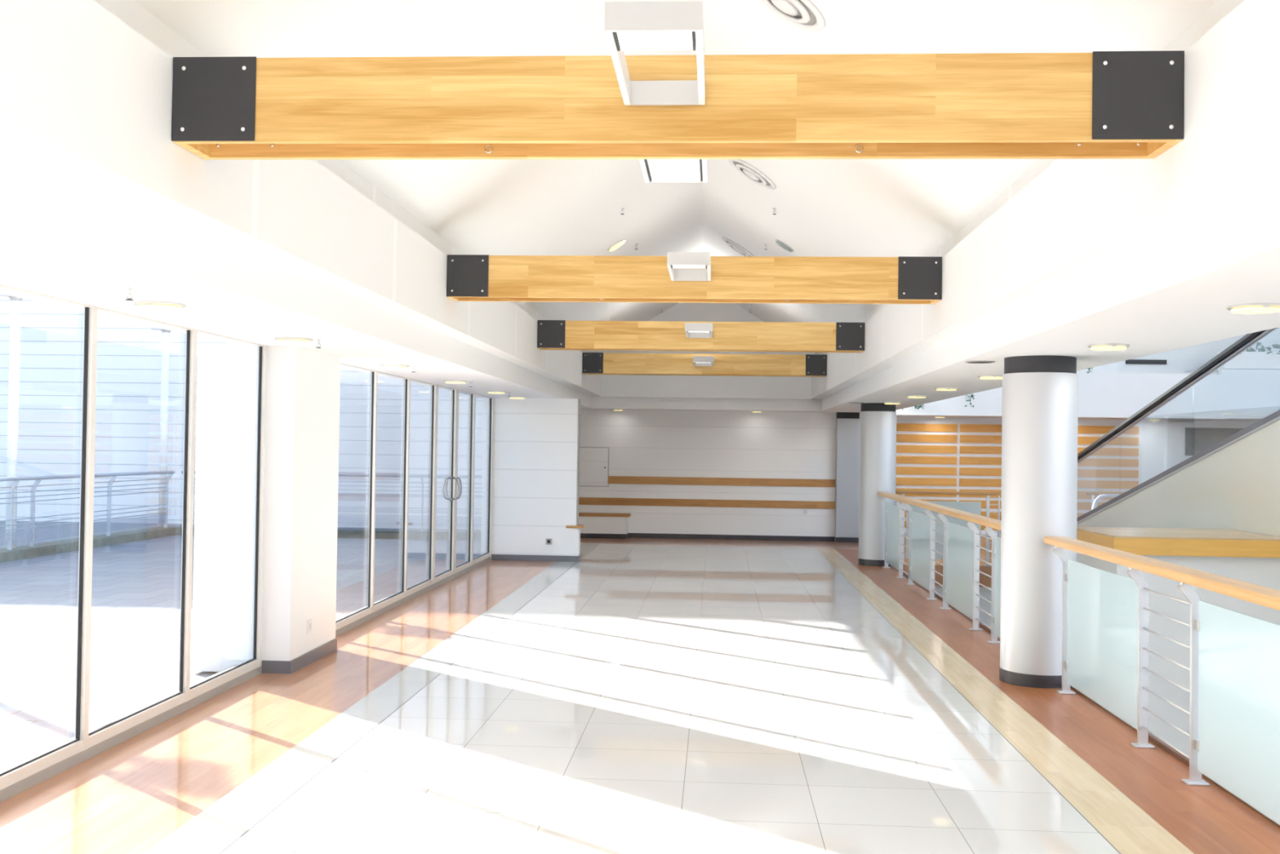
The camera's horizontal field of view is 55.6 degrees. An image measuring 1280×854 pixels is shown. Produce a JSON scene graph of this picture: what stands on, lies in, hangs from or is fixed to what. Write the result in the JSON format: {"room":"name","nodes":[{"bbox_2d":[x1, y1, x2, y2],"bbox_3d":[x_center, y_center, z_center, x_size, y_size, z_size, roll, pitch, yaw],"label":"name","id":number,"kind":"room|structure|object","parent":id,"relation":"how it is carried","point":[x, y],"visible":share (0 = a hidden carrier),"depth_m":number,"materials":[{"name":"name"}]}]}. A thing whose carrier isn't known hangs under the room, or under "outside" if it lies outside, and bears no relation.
{"room":"shopping mall corridor","nodes":[
{"label":"shopping mall corridor","id":0,"kind":"room"},
{"bbox_2d":[0,0,600,395],"bbox_3d":[-1.767,-1.268,7.951,0.439,0.940,27.600,1,-1,4],"label":"wall","id":1,"kind":"structure","parent":0,"point":[86,86],"depth_m":4.87,"materials":[{"name":"white paint"}]},
{"bbox_2d":[171,50,1184,159],"bbox_3d":[0.100,-1.205,4.595,3.708,0.319,0.303,1,-1,4],"label":"timber beam","id":2,"kind":"structure","parent":1,"relation":"attached to","point":[1095,104],"depth_m":4.47,"materials":[{"name":"brown wood"}]},
{"bbox_2d":[604,0,705,105],"bbox_3d":[0.066,-1.228,4.049,0.295,0.087,0.799,1,-1,4],"label":"light","id":3,"kind":"object","parent":2,"relation":"attached to","point":[628,25],"visible":1,"depth_m":3.75,"materials":[{"name":"white metal"}]},
{"bbox_2d":[616,31,692,50],"bbox_3d":[0.047,-1.208,3.759,0.227,0.024,0.188,1,-1,4],"label":"diffuser","id":4,"kind":"object","parent":3,"relation":"attached to","point":[625,41],"depth_m":3.76,"materials":[{"name":"white plastic"}]},
{"bbox_2d":[639,159,707,182],"bbox_3d":[0.141,-1.207,5.247,0.295,0.087,0.999,1,-1,4],"label":"light","id":5,"kind":"object","parent":2,"relation":"attached to","point":[654,171],"visible":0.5,"depth_m":5.52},
{"bbox_2d":[446,254,942,304],"bbox_3d":[0.392,-1.121,9.245,3.708,0.319,0.303,1,-1,4],"label":"timber beam","id":6,"kind":"structure","parent":1,"relation":"attached to","point":[900,280],"depth_m":9.12,"materials":[{"name":"brown wood"}]},
{"bbox_2d":[666,252,711,280],"bbox_3d":[0.358,-1.144,8.699,0.295,0.087,0.799,1,-1,4],"label":"light","id":7,"kind":"object","parent":6,"relation":"attached to","point":[674,260],"visible":1,"depth_m":8.38,"materials":[{"name":"white metal"}]},
{"bbox_2d":[672,265,705,268],"bbox_3d":[0.340,-1.124,8.409,0.227,0.024,0.188,1,-1,4],"label":"diffuser","id":8,"kind":"object","parent":7,"relation":"attached to","point":[673,266],"depth_m":8.43,"materials":[{"name":"white plastic"}]},
{"bbox_2d":[537,320,864,352],"bbox_3d":[0.686,-1.037,13.915,3.708,0.319,0.303,1,-1,4],"label":"timber beam","id":9,"kind":"structure","parent":1,"relation":"attached to","point":[552,335],"depth_m":13.79,"materials":[{"name":"brown wood"}]},
{"bbox_2d":[684,323,712,337],"bbox_3d":[0.652,-1.060,13.369,0.295,0.087,0.799,1,-1,4],"label":"light","id":10,"kind":"object","parent":9,"relation":"attached to","point":[691,330],"visible":1,"depth_m":12.98,"materials":[{"name":"white metal"}]},
{"bbox_2d":[582,352,826,377],"bbox_3d":[0.979,-0.953,18.575,3.708,0.319,0.303,1,-1,4],"label":"timber beam","id":11,"kind":"structure","parent":1,"relation":"attached to","point":[593,363],"depth_m":18.44,"materials":[{"name":"brown wood"}]},
{"bbox_2d":[693,355,713,365],"bbox_3d":[0.945,-0.975,18.029,0.295,0.087,0.799,1,-1,4],"label":"light","id":12,"kind":"object","parent":11,"relation":"attached to","point":[697,360],"visible":1,"depth_m":17.63,"materials":[{"name":"white metal"}]},
{"bbox_2d":[0,146,822,412],"bbox_3d":[-0.245,-1.133,8.354,5.270,1.155,28.600,1,-1,4],"label":"ceiling","id":13,"kind":"structure","parent":0,"point":[63,236],"depth_m":5.91,"materials":[{"name":"white paint"}]},
{"bbox_2d":[124,286,134,300],"bbox_3d":[-2.311,-0.604,5.497,0.044,0.059,0.044,1,-1,4],"label":"sprinkler head","id":14,"kind":"object","parent":13,"relation":"attached to","point":[130,288],"visible":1,"depth_m":5.49},
{"bbox_2d":[133,300,186,311],"bbox_3d":[-2.430,-0.609,6.146,0.250,0.030,0.250,1,-1,4],"label":"recessed light","id":15,"kind":"object","parent":13,"relation":"in","point":[144,304],"visible":1,"depth_m":6.08,"materials":[{"name":"metal"}]},
{"bbox_2d":[274,337,313,343],"bbox_3d":[-2.308,-0.574,8.092,0.250,0.030,0.250,1,-1,4],"label":"recessed light","id":16,"kind":"object","parent":13,"relation":"in","point":[280,340],"visible":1,"depth_m":8.02,"materials":[{"name":"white glass"}]},
{"bbox_2d":[315,338,322,348],"bbox_3d":[-2.147,-0.556,8.112,0.044,0.059,0.044,1,-1,4],"label":"sprinkler head","id":17,"kind":"object","parent":13,"relation":"attached to","point":[317,340],"visible":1,"depth_m":8.11},
{"bbox_2d":[380,364,409,368],"bbox_3d":[-2.147,-0.527,10.647,0.250,0.030,0.250,1,-1,4],"label":"recessed light","id":18,"kind":"object","parent":13,"relation":"in","point":[384,366],"visible":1,"depth_m":10.58,"materials":[{"name":"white glass"}]},
{"bbox_2d":[444,380,466,383],"bbox_3d":[-1.992,-0.483,13.112,0.250,0.030,0.250,1,-1,4],"label":"recessed light","id":19,"kind":"object","parent":13,"relation":"in","point":[446,381],"visible":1,"depth_m":13.03,"materials":[{"name":"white glass"}]},
{"bbox_2d":[486,391,506,394],"bbox_3d":[-1.839,-0.439,15.556,0.250,0.030,0.250,1,-1,4],"label":"recessed light","id":20,"kind":"object","parent":13,"relation":"in","point":[488,392],"visible":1,"depth_m":15.46,"materials":[{"name":"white glass"}]},
{"bbox_2d":[507,396,525,399],"bbox_3d":[-1.738,-0.410,17.153,0.250,0.030,0.250,1,-1,4],"label":"recessed light","id":21,"kind":"object","parent":13,"relation":"in","point":[511,397],"visible":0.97,"depth_m":17.07,"materials":[{"name":"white glass"}]},
{"bbox_2d":[480,398,491,558],"bbox_3d":[-2.068,0.795,20.118,0.200,2.345,4.680,1,-1,4],"label":"wall","id":22,"kind":"structure","parent":0,"point":[486,401],"depth_m":17.79,"materials":[{"name":"white paint"}]},
{"bbox_2d":[491,397,577,555],"bbox_3d":[-1.523,0.717,17.630,1.240,2.260,0.220,1,-1,4],"label":"wall partition","id":23,"kind":"structure","parent":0,"point":[535,464],"depth_m":17.52,"materials":[{"name":"white paint"}]},
{"bbox_2d":[491,554,580,561],"bbox_3d":[-1.507,1.890,17.610,1.265,0.085,0.255,1,-1,4],"label":"baseboard","id":24,"kind":"structure","parent":23,"relation":"attached to","point":[494,557],"depth_m":17.48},
{"bbox_2d":[546,538,551,544],"bbox_3d":[-1.314,1.648,17.483,0.084,0.084,0.013,1,-1,4],"label":"wall socket","id":25,"kind":"object","parent":23,"relation":"attached to","point":[548,541],"visible":1,"depth_m":17.48,"materials":[{"name":"grey plastic"}]},
{"bbox_2d":[565,524,584,528],"bbox_3d":[-0.932,1.437,17.575,0.245,0.035,0.280,1,-1,4],"label":"wood ledge","id":26,"kind":"object","parent":23,"relation":"attached to","point":[579,526],"visible":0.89,"depth_m":17.44,"materials":[{"name":"brown wood"}]},
{"bbox_2d":[575,528,580,555],"bbox_3d":[-0.897,1.657,17.574,0.040,0.395,0.220,1,-1,4],"label":"wall","id":27,"kind":"structure","parent":0,"point":[578,530],"depth_m":17.47,"materials":[{"name":"white paint"}]},
{"bbox_2d":[576,399,580,525],"bbox_3d":[-0.893,0.518,17.594,0.015,1.845,0.180,1,-1,4],"label":"trim","id":28,"kind":"structure","parent":27,"relation":"attached to","point":[579,400],"depth_m":17.53,"materials":[{"name":"white paint"}]},
{"bbox_2d":[0,533,1279,853],"bbox_3d":[5.357,2.035,9.247,16.420,0.300,31.200,1,-1,4],"label":"floor","id":29,"kind":"structure","parent":0,"point":[649,699],"depth_m":6.80,"materials":[{"name":"tile"}]},
{"bbox_2d":[0,555,490,802],"bbox_3d":[-2.770,1.743,9.227,0.195,0.055,16.630,1,-1,4],"label":"window sill","id":30,"kind":"structure","parent":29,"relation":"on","point":[6,793],"depth_m":7.08,"materials":[{"name":"grey metal"}]},
{"bbox_2d":[0,284,97,789],"bbox_3d":[-2.910,0.507,5.710,0.066,2.290,1.200,1,-1,4],"label":"window","id":31,"kind":"structure","parent":30,"relation":"on","point":[10,775],"depth_m":6.25,"materials":[{"name":"metal"}]},
{"bbox_2d":[88,306,196,747],"bbox_3d":[-2.835,0.529,6.912,0.066,2.290,1.210,1,-1,4],"label":"window","id":32,"kind":"structure","parent":30,"relation":"on","point":[108,730],"depth_m":7.46,"materials":[{"name":"metal"}]},
{"bbox_2d":[189,329,267,699],"bbox_3d":[-2.759,0.551,8.109,0.066,2.290,1.190,1,-1,4],"label":"window","id":33,"kind":"structure","parent":30,"relation":"on","point":[198,688],"depth_m":8.65,"materials":[{"name":"metal"}]},
{"bbox_2d":[335,362,377,630],"bbox_3d":[-2.582,0.602,10.933,0.066,2.290,1.210,1,-1,4],"label":"window","id":34,"kind":"structure","parent":30,"relation":"on","point":[364,611],"depth_m":11.48,"materials":[{"name":"metal"}]},
{"bbox_2d":[373,371,410,611],"bbox_3d":[-2.505,0.624,12.156,0.066,2.290,1.240,1,-1,4],"label":"window","id":35,"kind":"structure","parent":30,"relation":"on","point":[396,597],"depth_m":12.72,"materials":[{"name":"metal"}]},
{"bbox_2d":[406,378,436,595],"bbox_3d":[-2.428,0.646,13.378,0.066,2.290,1.210,1,-1,4],"label":"window","id":36,"kind":"structure","parent":30,"relation":"on","point":[429,581],"depth_m":13.93,"materials":[{"name":"metal"}]},
{"bbox_2d":[428,384,459,583],"bbox_3d":[-2.364,0.667,14.546,0.211,2.290,1.130,1,-1,4],"label":"door","id":37,"kind":"structure","parent":30,"relation":"on","point":[453,479],"depth_m":15.00,"materials":[{"name":"metal"}]},
{"bbox_2d":[444,389,475,573],"bbox_3d":[-2.293,0.687,15.674,0.211,2.290,1.130,1,-1,4],"label":"door","id":38,"kind":"structure","parent":30,"relation":"on","point":[472,396],"depth_m":16.13,"materials":[{"name":"metal"}]},
{"bbox_2d":[472,393,493,564],"bbox_3d":[-2.207,0.710,16.896,0.066,2.290,1.320,1,-1,4],"label":"window","id":39,"kind":"structure","parent":30,"relation":"on","point":[486,555],"depth_m":17.50,"materials":[{"name":"metal"}]},
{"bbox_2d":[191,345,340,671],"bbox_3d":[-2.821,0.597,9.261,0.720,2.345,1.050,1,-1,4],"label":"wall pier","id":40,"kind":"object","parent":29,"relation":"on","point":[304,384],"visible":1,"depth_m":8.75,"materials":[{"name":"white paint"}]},
{"bbox_2d":[261,638,337,673],"bbox_3d":[-2.572,1.728,9.219,0.220,0.090,1.062,1,-1,4],"label":"baseboard","id":41,"kind":"object","parent":40,"relation":"attached to","point":[293,665],"visible":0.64,"depth_m":8.85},
{"bbox_2d":[306,618,311,633],"bbox_3d":[-2.476,1.492,9.098,0.012,0.100,0.084,1,-1,4],"label":"wall socket","id":42,"kind":"object","parent":40,"relation":"attached to","point":[308,621],"visible":1,"depth_m":9.08,"materials":[{"name":"white plastic"}]},
{"bbox_2d":[578,512,631,538],"bbox_3d":[-1.003,1.796,22.203,1.650,0.445,0.310,1,-1,4],"label":"counter","id":43,"kind":"object","parent":29,"relation":"on","point":[597,525],"visible":0.59,"depth_m":22.05,"materials":[{"name":"white paint"}]},
{"bbox_2d":[218,546,1120,853],"bbox_3d":[0.299,1.785,7.305,3.662,0.011,26.680,1,-1,4],"label":"trim","id":44,"kind":"structure","parent":29,"relation":"attached to","point":[596,546],"depth_m":6.89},
{"bbox_2d":[834,412,859,542],"bbox_3d":[3.762,0.911,22.105,0.420,2.345,0.370,1,-1,4],"label":"square pillar","id":45,"kind":"structure","parent":29,"relation":"on","point":[847,424],"depth_m":21.93,"materials":[{"name":"grey paint"}]},
{"bbox_2d":[857,403,896,566],"bbox_3d":[3.463,0.831,17.706,0.532,2.345,0.532,1,-1,4],"label":"round column","id":46,"kind":"structure","parent":29,"relation":"on","point":[877,421],"depth_m":17.48,"materials":[{"name":"white paint"}]},
{"bbox_2d":[876,491,1000,643],"bbox_3d":[3.216,1.387,13.226,0.180,1.072,8.294,1,-1,4],"label":"glass railing","id":47,"kind":"object","parent":29,"relation":"on","point":[961,549],"visible":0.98,"depth_m":12.59,"materials":[{"name":"clear glass"}]},
{"bbox_2d":[895,490,999,565],"bbox_3d":[4.506,1.483,17.809,1.510,1.075,0.080,1,-1,4],"label":"landing railing","id":48,"kind":"object","parent":29,"relation":"on","point":[967,506],"visible":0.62,"depth_m":17.80,"materials":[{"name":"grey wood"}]},
{"bbox_2d":[999,355,1078,688],"bbox_3d":[2.898,0.670,8.825,0.532,2.345,0.532,1,-1,4],"label":"round column","id":49,"kind":"structure","parent":29,"relation":"on","point":[1040,393],"depth_m":8.60,"materials":[{"name":"white paint"}]},
{"bbox_2d":[890,565,1279,827],"bbox_3d":[2.889,1.776,5.774,0.035,0.028,23.950,1,-1,4],"label":"trim","id":50,"kind":"structure","parent":29,"relation":"on","point":[1173,752],"depth_m":6.83,"materials":[{"name":"brown wood"}]},
{"bbox_2d":[1086,492,1122,507],"bbox_3d":[8.511,1.673,22.083,0.750,0.955,0.080,1,-1,4],"label":"landing railing","id":51,"kind":"object","parent":29,"relation":"on","point":[1092,494],"visible":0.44,"depth_m":22.07,"materials":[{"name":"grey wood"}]},
{"bbox_2d":[1043,535,1279,825],"bbox_3d":[2.700,1.239,5.019,0.180,1.072,7.024,1,-1,4],"label":"glass railing","id":52,"kind":"object","parent":29,"relation":"on","point":[1234,691],"visible":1,"depth_m":6.11,"materials":[{"name":"clear glass"}]},
{"bbox_2d":[133,0,1217,354],"bbox_3d":[0.349,-2.217,8.336,3.990,1.430,28.600,1,-1,4],"label":"ceiling","id":53,"kind":"structure","parent":0,"point":[824,207],"depth_m":8.02,"materials":[{"name":"paint"}]},
{"bbox_2d":[607,239,626,251],"bbox_3d":[-0.264,-2.056,13.763,0.210,0.136,0.240,1,-1,8],"label":"recessed light","id":54,"kind":"object","parent":53,"relation":"in","point":[617,245],"visible":1,"depth_m":13.71,"materials":[{"name":"metal"}]},
{"bbox_2d":[721,237,754,256],"bbox_3d":[1.278,-2.298,15.675,0.444,0.281,0.519,1,-1,7],"label":"ceiling vent","id":55,"kind":"object","parent":53,"relation":"in","point":[732,245],"visible":0.89,"depth_m":15.56,"materials":[{"name":"metal"}]},
{"bbox_2d":[744,302,755,307],"bbox_3d":[1.700,-2.128,20.175,0.444,0.281,0.519,1,-1,7],"label":"ceiling vent","id":56,"kind":"object","parent":53,"relation":"in","point":[751,304],"visible":0.29,"depth_m":20.12,"materials":[{"name":"metal"}]},
{"bbox_2d":[728,159,776,189],"bbox_3d":[1.041,-2.353,11.271,0.444,0.281,0.519,1,-1,7],"label":"ceiling vent","id":57,"kind":"object","parent":53,"relation":"in","point":[748,171],"visible":1,"depth_m":11.20,"materials":[{"name":"metal"}]},
{"bbox_2d":[774,239,793,252],"bbox_3d":[1.621,-2.035,13.644,0.210,0.136,0.240,1,-1,8],"label":"recessed light","id":58,"kind":"object","parent":53,"relation":"in","point":[780,243],"visible":1,"depth_m":13.59,"materials":[{"name":"metal"}]},
{"bbox_2d":[757,0,825,31],"bbox_3d":[0.823,-2.395,6.856,0.444,0.281,0.519,1,-1,7],"label":"ceiling vent","id":59,"kind":"object","parent":53,"relation":"in","point":[803,15],"visible":1,"depth_m":6.86,"materials":[{"name":"metal"}]},
{"bbox_2d":[591,302,815,399],"bbox_3d":[1.278,-1.612,21.510,5.000,2.200,0.130,1,-1,4],"label":"wall","id":60,"kind":"structure","parent":0,"point":[611,385],"depth_m":21.44,"materials":[{"name":"white paint"}]},
{"bbox_2d":[578,408,860,536],"bbox_3d":[1.002,0.877,22.419,6.040,2.345,0.300,1,-1,4],"label":"wall","id":61,"kind":"structure","parent":0,"point":[640,442],"depth_m":22.24,"materials":[{"name":"white paint"}]},
{"bbox_2d":[579,446,608,486],"bbox_3d":[-0.938,0.732,22.382,0.730,0.724,0.020,1,-1,4],"label":"door","id":62,"kind":"structure","parent":61,"relation":"attached to","point":[593,461],"depth_m":22.37,"materials":[{"name":"grey metal"}]},
{"bbox_2d":[578,497,835,508],"bbox_3d":[0.992,1.389,22.249,5.115,0.135,0.022,1,-1,4],"label":"wall rail","id":63,"kind":"object","parent":61,"relation":"attached to","point":[582,500],"visible":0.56,"depth_m":22.22,"materials":[{"name":"brown wood"}]},
{"bbox_2d":[608,475,835,487],"bbox_3d":[1.482,0.998,22.225,4.145,0.140,0.022,1,-1,4],"label":"wall rail","id":64,"kind":"object","parent":61,"relation":"attached to","point":[611,479],"visible":1,"depth_m":22.21,"materials":[{"name":"brown wood"}]},
{"bbox_2d":[627,533,834,541],"bbox_3d":[1.650,2.013,22.198,3.790,0.085,0.018,1,-1,4],"label":"baseboard","id":65,"kind":"structure","parent":61,"relation":"attached to","point":[630,535],"depth_m":22.19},
{"bbox_2d":[802,509,807,514],"bbox_3d":[3.009,1.543,22.124,0.084,0.084,0.013,1,-1,4],"label":"wall socket","id":66,"kind":"object","parent":61,"relation":"attached to","point":[804,511],"visible":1,"depth_m":22.12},
{"bbox_2d":[934,585,991,626],"bbox_3d":[8.857,3.829,17.613,10.440,2.900,0.200,1,-1,4],"label":"wall","id":67,"kind":"structure","parent":0,"point":[985,593],"depth_m":17.78,"materials":[{"name":"grey paint"}]},
{"bbox_2d":[811,0,1279,399],"bbox_3d":[2.380,-1.210,7.689,0.449,0.950,27.600,1,-1,4],"label":"wall","id":68,"kind":"structure","parent":0,"point":[1063,221],"depth_m":5.21,"materials":[{"name":"white paint"}]},
{"bbox_2d":[819,185,1279,413],"bbox_3d":[2.980,-2.591,8.177,1.150,4.155,28.600,1,-1,4],"label":"ceiling","id":69,"kind":"structure","parent":0,"point":[1175,292],"depth_m":6.31,"materials":[{"name":"white paint"}]},
{"bbox_2d":[883,401,901,404],"bbox_3d":[3.576,-0.334,17.218,0.250,0.030,0.250,1,-1,4],"label":"recessed light","id":70,"kind":"object","parent":69,"relation":"in","point":[887,402],"visible":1,"depth_m":17.12,"materials":[{"name":"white glass"}]},
{"bbox_2d":[906,395,927,398],"bbox_3d":[3.443,-0.372,15.103,0.250,0.030,0.250,1,-1,4],"label":"recessed light","id":71,"kind":"object","parent":69,"relation":"in","point":[909,396],"visible":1,"depth_m":15.01,"materials":[{"name":"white glass"}]},
{"bbox_2d":[934,387,958,391],"bbox_3d":[3.320,-0.407,13.157,0.250,0.030,0.250,1,-1,4],"label":"recessed light","id":72,"kind":"object","parent":69,"relation":"in","point":[936,388],"visible":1,"depth_m":13.09,"materials":[{"name":"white glass"}]},
{"bbox_2d":[964,360,995,363],"bbox_3d":[2.595,-0.495,9.266,0.220,0.008,0.220,1,-1,4],"label":"ceiling speaker","id":73,"kind":"object","parent":69,"relation":"attached to","point":[967,362],"visible":1,"depth_m":9.24,"materials":[{"name":"grey metal"}]},
{"bbox_2d":[970,361,991,363],"bbox_3d":[2.595,-0.496,9.266,0.192,0.004,0.192,1,-1,4],"label":"grille","id":74,"kind":"object","parent":73,"relation":"attached to","point":[971,362],"depth_m":9.28,"materials":[{"name":"metal"}]},
{"bbox_2d":[977,374,1002,379],"bbox_3d":[3.183,-0.447,10.972,0.250,0.030,0.250,1,-1,4],"label":"recessed light","id":75,"kind":"object","parent":69,"relation":"in","point":[987,376],"visible":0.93,"depth_m":10.90,"materials":[{"name":"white glass"}]},
{"bbox_2d":[1087,343,1129,350],"bbox_3d":[2.979,-0.505,7.719,0.250,0.030,0.250,1,-1,4],"label":"recessed light","id":76,"kind":"object","parent":69,"relation":"in","point":[1096,346],"visible":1,"depth_m":7.64,"materials":[{"name":"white glass"}]},
{"bbox_2d":[1226,302,1279,314],"bbox_3d":[2.846,-0.544,5.603,0.250,0.030,0.250,1,-1,4],"label":"recessed light","id":77,"kind":"object","parent":69,"relation":"in","point":[1250,308],"visible":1,"depth_m":5.54,"materials":[{"name":"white glass"}]},
{"bbox_2d":[896,410,1275,421],"bbox_3d":[9.513,-0.239,23.668,10.000,0.140,1.580,1,-1,4],"label":"gallery","id":78,"kind":"object","parent":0,"point":[1242,415],"depth_m":23.45,"materials":[{"name":"paint"}]},
{"bbox_2d":[895,368,1279,418],"bbox_3d":[9.474,-0.642,22.966,10.000,0.950,0.400,1,-1,4],"label":"wall","id":79,"kind":"structure","parent":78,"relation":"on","point":[1108,395],"depth_m":22.82,"materials":[{"name":"paint"}]},
{"bbox_2d":[914,404,924,408],"bbox_3d":[5.249,-0.453,22.907,0.182,0.247,0.181,2,-1,-38],"label":"trailing plant","id":80,"kind":"object","parent":79,"relation":"attached to","point":[919,406],"visible":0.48,"depth_m":22.90,"materials":[{"name":"green plant"}]},
{"bbox_2d":[964,393,973,407],"bbox_3d":[6.208,-0.547,22.883,0.188,0.354,0.174,1,-1,4],"label":"trailing plant","id":81,"kind":"object","parent":79,"relation":"attached to","point":[971,395],"visible":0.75,"depth_m":22.85,"materials":[{"name":"green plant"}]},
{"bbox_2d":[1217,342,1279,369],"bbox_3d":[12.299,-1.362,23.130,2.400,0.535,0.513,1,-1,4],"label":"planter","id":82,"kind":"object","parent":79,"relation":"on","point":[1250,359],"visible":0.76,"depth_m":23.00,"materials":[{"name":"grey paint"}]},
{"bbox_2d":[896,327,1279,484],"bbox_3d":[9.368,0.554,24.555,10.380,9.700,0.200,1,-1,4],"label":"wall","id":83,"kind":"structure","parent":0,"point":[1161,441],"depth_m":24.39,"materials":[{"name":"paint"}]},
{"bbox_2d":[895,422,1139,534],"bbox_3d":[7.586,1.059,24.533,4.880,2.240,0.042,1,-1,4],"label":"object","id":84,"kind":"object","parent":83,"relation":"attached to","point":[931,456],"visible":0.41,"depth_m":24.57,"materials":[{"name":"brown wood"}]},
{"bbox_2d":[1125,359,1166,364],"bbox_3d":[10.175,-1.307,24.410,0.800,0.090,0.036,1,-1,4],"label":"ventilation slot","id":85,"kind":"object","parent":83,"relation":"attached to","point":[1130,361],"visible":0.95,"depth_m":24.40,"materials":[{"name":"metal"}]},
{"bbox_2d":[1182,426,1246,457],"bbox_3d":[11.549,0.301,24.297,1.320,0.620,0.030,1,-1,4],"label":"doorway","id":86,"kind":"object","parent":83,"relation":"in","point":[1196,439],"visible":0.57,"depth_m":24.30,"materials":[{"name":"white paint"}]},
{"bbox_3d":[8.296,5.223,9.005,10.440,0.200,31.200,1,-1,4],"label":"floor","id":87,"kind":"structure","parent":0,"visible":0},
{"bbox_2d":[1000,327,1279,537],"bbox_3d":[6.903,1.682,15.037,1.392,7.048,14.952,1,-1,4],"label":"escalator","id":88,"kind":"object","parent":87,"relation":"on","point":[1233,483],"visible":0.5,"depth_m":13.01,"materials":[{"name":"metal"}]},
{"bbox_2d":[1076,526,1279,755],"bbox_3d":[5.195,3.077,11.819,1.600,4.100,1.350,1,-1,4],"label":"counter","id":89,"kind":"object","parent":87,"relation":"on","point":[1244,556],"depth_m":11.26,"materials":[{"name":"brown wood"}]},
{"label":"outside","id":90,"kind":"structure","parent":0,"visible":0},
{"bbox_2d":[0,520,480,769],"bbox_3d":[-31.357,1.538,6.954,56.580,0.380,70.000,1,-1,4],"label":"ground","id":91,"kind":"structure","parent":90,"point":[135,627],"depth_m":11.46,"materials":[{"name":"grey concrete"}]},
{"bbox_2d":[0,525,179,562],"bbox_3d":[-9.201,1.653,10.319,0.380,0.130,23.500,1,-1,4],"label":"curb","id":92,"kind":"object","parent":91,"relation":"on","point":[22,552],"visible":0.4,"depth_m":18.39,"materials":[{"name":"concrete"}]},
{"bbox_2d":[0,293,27,548],"bbox_3d":[-8.882,-0.189,17.217,0.540,3.800,0.540,1,-1,4],"label":"column","id":93,"kind":"structure","parent":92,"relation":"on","point":[15,302],"depth_m":17.17,"materials":[{"name":"white paint"}]},
{"bbox_2d":[0,470,174,549],"bbox_3d":[-8.893,1.150,14.167,0.158,1.018,15.200,1,-1,4],"label":"terrace railing","id":94,"kind":"object","parent":92,"relation":"on","point":[16,479],"visible":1,"depth_m":18.38,"materials":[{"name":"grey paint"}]},
{"bbox_2d":[150,326,174,526],"bbox_3d":[-8.587,-0.104,21.917,0.540,3.800,0.540,1,-1,4],"label":"column","id":95,"kind":"structure","parent":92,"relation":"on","point":[166,333],"depth_m":21.87,"materials":[{"name":"white paint"}]},
{"bbox_2d":[0,297,483,528],"bbox_3d":[-22.703,-1.477,25.805,41.400,8.500,0.600,1,-1,4],"label":"wall","id":96,"kind":"structure","parent":91,"relation":"on","point":[129,365],"depth_m":24.70,"materials":[{"name":"white paint"}]},
{"bbox_2d":[175,526,480,540],"bbox_3d":[-5.207,1.905,21.663,6.170,0.130,0.350,1,-1,4],"label":"curb","id":97,"kind":"object","parent":91,"relation":"on","point":[341,533],"visible":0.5,"depth_m":21.44,"materials":[{"name":"concrete"}]},
{"bbox_2d":[181,470,482,531],"bbox_3d":[-5.292,1.329,21.625,5.850,1.018,0.158,1,-1,4],"label":"terrace railing","id":98,"kind":"object","parent":97,"relation":"on","point":[421,476],"visible":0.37,"depth_m":21.58,"materials":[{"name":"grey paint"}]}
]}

